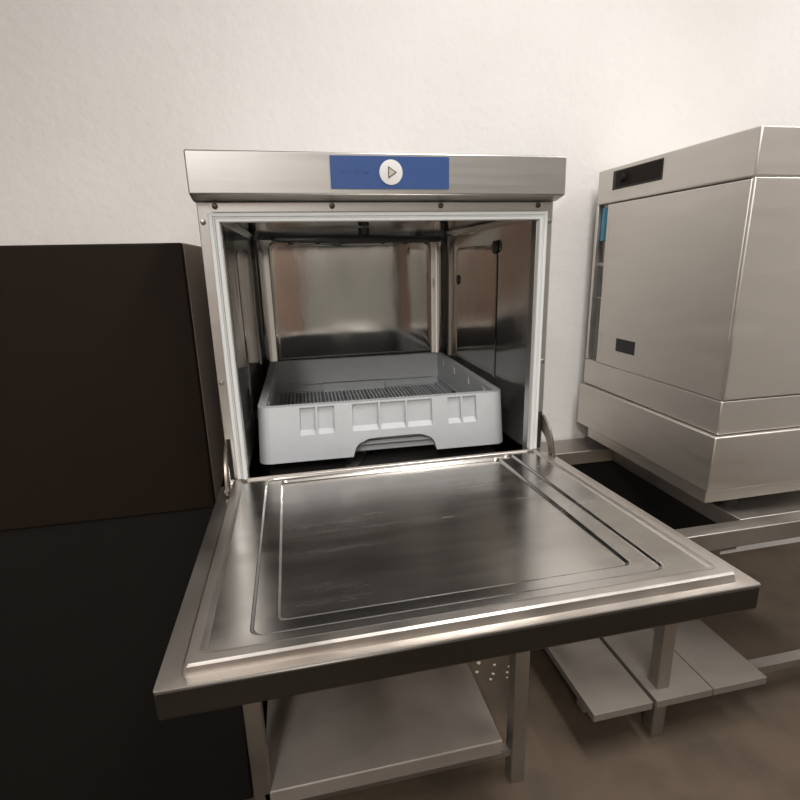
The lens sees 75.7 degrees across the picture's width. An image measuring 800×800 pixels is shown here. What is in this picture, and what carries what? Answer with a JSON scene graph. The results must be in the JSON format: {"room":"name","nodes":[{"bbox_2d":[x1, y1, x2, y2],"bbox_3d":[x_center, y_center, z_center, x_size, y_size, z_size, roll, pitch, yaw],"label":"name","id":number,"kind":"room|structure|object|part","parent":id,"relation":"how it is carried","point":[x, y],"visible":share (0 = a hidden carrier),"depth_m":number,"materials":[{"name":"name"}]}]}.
{"room":"commercial kitchen","nodes":[
{"label":"commercial kitchen","id":0,"kind":"room"},
{"bbox_2d":[0,0,799,553],"bbox_3d":[-0.032,-0.521,1.572,5.100,2.600,0.100,-5,15,-11],"label":"wall","id":1,"kind":"structure","parent":0,"point":[102,102],"depth_m":1.41,"materials":[{"name":"paint"}]},
{"bbox_2d":[246,542,799,799],"bbox_3d":[0.466,1.333,-0.154,5.100,0.100,4.500,-5,15,-11],"label":"floor","id":2,"kind":"structure","parent":0,"point":[742,744],"depth_m":1.32,"materials":[{"name":"brown concrete"}]},
{"bbox_2d":[0,243,252,799],"bbox_3d":[-0.709,0.288,1.239,0.600,1.245,0.597,-5,15,-11],"label":"cabinet","id":3,"kind":"object","parent":2,"relation":"on","point":[112,441],"visible":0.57,"depth_m":0.97,"materials":[{"name":"black metal"}]},
{"bbox_3d":[-0.661,-0.007,0.888,0.600,0.494,0.017,-5,15,-11],"label":"door","id":4,"kind":"part","parent":3,"relation":"part of","materials":[{"name":"black"}]},
{"bbox_2d":[242,651,529,799],"bbox_3d":[-0.077,0.587,1.405,0.625,0.550,0.670,-5,15,-11],"label":"steel table","id":5,"kind":"object","parent":2,"relation":"on","point":[317,745],"visible":0.22,"depth_m":1.20,"materials":[{"name":"grey metal"}]},
{"bbox_3d":[-0.295,0.706,1.062,0.034,0.510,0.034,-5,15,-11],"label":"leg","id":6,"kind":"part","parent":5,"relation":"part of","materials":[{"name":"silver metal"}]},
{"bbox_2d":[153,149,760,719],"bbox_3d":[-0.030,-0.014,1.007,0.620,0.816,1.131,-5,15,-11],"label":"dishwasher","id":7,"kind":"object","parent":5,"relation":"on","point":[370,565],"visible":0.82,"depth_m":0.78,"materials":[{"name":"metal"}]},
{"bbox_3d":[-0.290,0.114,0.860,0.008,0.075,0.059,-5,15,-11],"label":"hinge arm","id":8,"kind":"part","parent":7,"relation":"part of","materials":[{"name":"silver metal"}]},
{"bbox_3d":[-0.339,-0.141,1.180,0.001,0.385,0.300,-4,15,-10],"label":"panel","id":9,"kind":"part","parent":7,"relation":"part of","materials":[{"name":"metal"}]},
{"bbox_3d":[-0.130,-0.235,1.495,0.459,0.434,0.002,-5,15,-11],"label":"panel","id":10,"kind":"part","parent":7,"relation":"part of","materials":[{"name":"metal"}]},
{"bbox_3d":[-0.079,-0.361,1.138,0.420,0.035,0.060,-12,18,-34],"label":"wash arm","id":11,"kind":"part","parent":7,"relation":"part of","materials":[{"name":"grey"}]},
{"bbox_3d":[-0.069,0.084,1.258,0.060,0.023,0.420,0,15,5],"label":"wash arm","id":12,"kind":"part","parent":7,"relation":"part of","materials":[{"name":"black metal"}]},
{"bbox_3d":[-0.087,-0.432,1.121,0.598,0.067,0.684,-5,15,-11],"label":"header panel","id":13,"kind":"part","parent":7,"relation":"part of","materials":[{"name":"metal"}]},
{"bbox_2d":[258,352,502,464],"bbox_3d":[-0.074,-0.008,1.283,0.512,0.113,0.512,-4,15,-10],"label":"dish rack","id":14,"kind":"object","parent":7,"relation":"in","point":[327,408],"visible":1,"depth_m":1.07,"materials":[{"name":"grey plastic"}]},
{"bbox_3d":[-0.267,0.070,1.011,0.028,0.113,0.028,-4,15,-10],"label":"corner post","id":15,"kind":"part","parent":14,"relation":"part of","materials":[{"name":"grey plastic"}]},
{"bbox_3d":[-0.357,-0.052,1.471,0.028,0.113,0.028,-4,15,-10],"label":"corner post","id":16,"kind":"part","parent":14,"relation":"part of","materials":[{"name":"grey plastic"}]},
{"bbox_3d":[0.118,-0.086,1.555,0.028,0.113,0.028,-4,15,-10],"label":"corner post","id":17,"kind":"part","parent":14,"relation":"part of","materials":[{"name":"grey plastic"}]},
{"bbox_3d":[0.208,0.036,1.096,0.028,0.113,0.028,-4,15,-10],"label":"corner post","id":18,"kind":"part","parent":14,"relation":"part of","materials":[{"name":"grey plastic"}]},
{"bbox_3d":[0.042,0.193,0.731,0.620,0.053,0.474,-5,15,-11],"label":"door","id":19,"kind":"part","parent":7,"relation":"part of","materials":[{"name":"grey metal"}]},
{"bbox_3d":[0.039,0.169,0.738,0.538,0.027,0.442,-5,15,-11],"label":"panel","id":20,"kind":"part","parent":7,"relation":"part of","materials":[{"name":"metal"}]},
{"bbox_3d":[0.184,-0.182,1.286,0.001,0.385,0.300,-4,15,-10],"label":"panel","id":21,"kind":"part","parent":7,"relation":"part of","materials":[{"name":"metal"}]},
{"bbox_3d":[0.280,0.069,0.976,0.008,0.075,0.059,-5,15,-11],"label":"hinge arm","id":22,"kind":"part","parent":7,"relation":"part of","materials":[{"name":"silver metal"}]},
{"bbox_3d":[0.270,0.661,1.177,0.034,0.510,0.034,-5,15,-11],"label":"leg","id":23,"kind":"part","parent":5,"relation":"part of","materials":[{"name":"silver metal"}]},
{"bbox_2d":[541,437,799,736],"bbox_3d":[0.864,0.493,1.614,0.990,0.580,0.692,-5,15,-11],"label":"table","id":24,"kind":"object","parent":2,"relation":"on","point":[650,670],"visible":0.26,"depth_m":1.36,"materials":[{"name":"silver metal"}]},
{"bbox_3d":[0.807,0.358,1.840,0.970,0.344,0.010,-5,15,-11],"label":"panel","id":25,"kind":"part","parent":24,"relation":"part of","materials":[{"name":"black"}]},
{"bbox_3d":[0.656,0.611,1.282,0.035,0.535,0.035,-5,15,-11],"label":"leg","id":26,"kind":"part","parent":24,"relation":"part of","materials":[{"name":"silver metal"}]},
{"bbox_2d":[577,125,799,506],"bbox_3d":[0.920,-0.217,1.452,0.534,0.870,0.578,-5,15,-11],"label":"appliance","id":27,"kind":"object","parent":24,"relation":"on","point":[693,379],"visible":1,"depth_m":1.23,"materials":[{"name":"silver metal"}]},
{"bbox_3d":[0.621,-0.366,1.642,0.020,0.475,0.012,-5,15,-11],"label":"post","id":28,"kind":"part","parent":27,"relation":"part of","materials":[{"name":"silver metal"}]},
{"bbox_3d":[0.623,-0.623,1.445,0.012,0.024,0.024,-5,15,-11],"label":"control knob","id":29,"kind":"part","parent":27,"relation":"part of","materials":[{"name":"black plastic"}]},
{"bbox_3d":[0.641,-0.609,1.391,0.001,0.042,0.188,-5,15,-11],"label":"display plate","id":30,"kind":"part","parent":27,"relation":"part of","materials":[{"name":"black plastic"}]},
{"bbox_3d":[0.681,-0.287,1.353,0.014,0.474,0.498,-5,15,-11],"label":"panel","id":31,"kind":"part","parent":27,"relation":"part of","materials":[{"name":"silver metal"}]},
{"bbox_3d":[0.917,-0.592,1.356,0.520,0.096,0.565,-5,15,-11],"label":"header panel","id":32,"kind":"part","parent":27,"relation":"part of","materials":[{"name":"silver metal"}]},
{"bbox_3d":[0.983,-0.247,1.167,0.520,0.474,0.012,-5,15,-11],"label":"panel","id":33,"kind":"part","parent":27,"relation":"part of","materials":[{"name":"silver metal"}]},
{"bbox_3d":[1.060,0.227,1.556,0.588,0.045,0.512,-5,15,-11],"label":"plate","id":34,"kind":"part","parent":24,"relation":"part of","materials":[{"name":"silver metal"}]},
{"bbox_3d":[0.922,0.311,1.255,0.990,0.045,0.040,-5,15,-11],"label":"rail","id":35,"kind":"part","parent":24,"relation":"part of","materials":[{"name":"silver metal"}]}
]}

